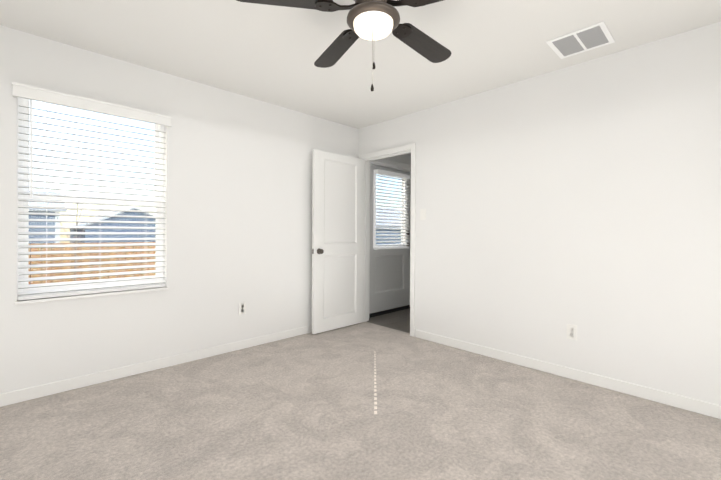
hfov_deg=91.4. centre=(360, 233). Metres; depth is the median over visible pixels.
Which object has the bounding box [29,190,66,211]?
roofing
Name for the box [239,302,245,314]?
electrical outlet
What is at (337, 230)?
door leaf
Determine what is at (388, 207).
window
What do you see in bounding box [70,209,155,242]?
house
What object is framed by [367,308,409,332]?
floor
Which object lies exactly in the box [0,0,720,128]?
ceiling
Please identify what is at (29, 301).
window sill
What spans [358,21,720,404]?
wall
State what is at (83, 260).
fence
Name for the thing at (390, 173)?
window blinds
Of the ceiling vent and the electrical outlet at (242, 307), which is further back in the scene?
the electrical outlet at (242, 307)
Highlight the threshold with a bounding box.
[369,305,409,317]
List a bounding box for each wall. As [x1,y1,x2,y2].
[0,25,410,393]
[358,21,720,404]
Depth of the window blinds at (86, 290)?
2.57 m
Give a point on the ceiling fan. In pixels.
(372, 20)
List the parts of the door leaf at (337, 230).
knob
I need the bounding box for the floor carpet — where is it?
[0,322,720,479]
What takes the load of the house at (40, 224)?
on the ground
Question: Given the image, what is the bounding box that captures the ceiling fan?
[236,0,450,90]
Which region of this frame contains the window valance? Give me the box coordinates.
[12,82,171,126]
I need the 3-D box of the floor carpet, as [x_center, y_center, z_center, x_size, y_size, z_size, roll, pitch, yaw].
[0.004,1.165,1.599,4.060,0.080,4.470,0,0,-44]
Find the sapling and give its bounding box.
[60,204,92,280]
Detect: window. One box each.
[17,97,163,298]
[376,176,402,243]
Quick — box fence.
[28,242,154,283]
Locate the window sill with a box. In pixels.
[14,287,168,304]
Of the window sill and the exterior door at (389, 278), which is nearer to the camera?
the window sill
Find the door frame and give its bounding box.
[359,143,415,336]
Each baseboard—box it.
[0,325,311,406]
[416,330,720,418]
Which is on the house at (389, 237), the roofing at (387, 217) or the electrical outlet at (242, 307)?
the roofing at (387, 217)
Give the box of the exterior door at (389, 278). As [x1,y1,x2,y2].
[369,165,410,313]
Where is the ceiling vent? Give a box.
[546,21,614,58]
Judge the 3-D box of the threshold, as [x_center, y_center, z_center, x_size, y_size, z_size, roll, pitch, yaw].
[0.373,1.092,5.011,0.916,0.049,0.135,0,0,-44]
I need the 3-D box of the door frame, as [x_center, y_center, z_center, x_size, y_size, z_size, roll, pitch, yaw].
[0.663,0.051,4.614,1.241,2.130,1.052,0,0,-44]
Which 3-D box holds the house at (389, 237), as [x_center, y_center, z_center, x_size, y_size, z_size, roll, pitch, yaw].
[-1.709,-0.713,37.718,16.000,4.650,12.000,0,0,-44]
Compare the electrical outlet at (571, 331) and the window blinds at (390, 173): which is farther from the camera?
the window blinds at (390, 173)
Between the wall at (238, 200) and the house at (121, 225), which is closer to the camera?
the wall at (238, 200)
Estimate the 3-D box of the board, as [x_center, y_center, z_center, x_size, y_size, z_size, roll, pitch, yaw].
[-22.363,-0.057,25.938,0.270,3.200,0.050,0,0,-44]
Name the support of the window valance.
attached to the window blinds at (86, 290)
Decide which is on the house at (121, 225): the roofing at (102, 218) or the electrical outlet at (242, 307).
the roofing at (102, 218)
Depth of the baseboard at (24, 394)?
2.76 m
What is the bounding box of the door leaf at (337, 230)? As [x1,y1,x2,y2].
[312,149,363,333]
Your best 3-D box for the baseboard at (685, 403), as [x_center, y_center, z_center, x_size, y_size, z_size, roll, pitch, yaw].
[1.744,1.089,2.627,0.013,0.083,3.278,0,0,-44]
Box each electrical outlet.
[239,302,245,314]
[567,324,576,339]
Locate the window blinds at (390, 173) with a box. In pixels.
[374,169,409,249]
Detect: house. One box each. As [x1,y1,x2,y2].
[29,211,54,243]
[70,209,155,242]
[376,229,400,243]
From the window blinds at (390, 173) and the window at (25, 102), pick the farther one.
the window blinds at (390, 173)
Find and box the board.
[55,212,59,242]
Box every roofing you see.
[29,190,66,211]
[71,207,153,225]
[376,207,400,227]
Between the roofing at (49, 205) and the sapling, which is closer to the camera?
the sapling
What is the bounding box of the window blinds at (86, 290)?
[18,97,165,299]

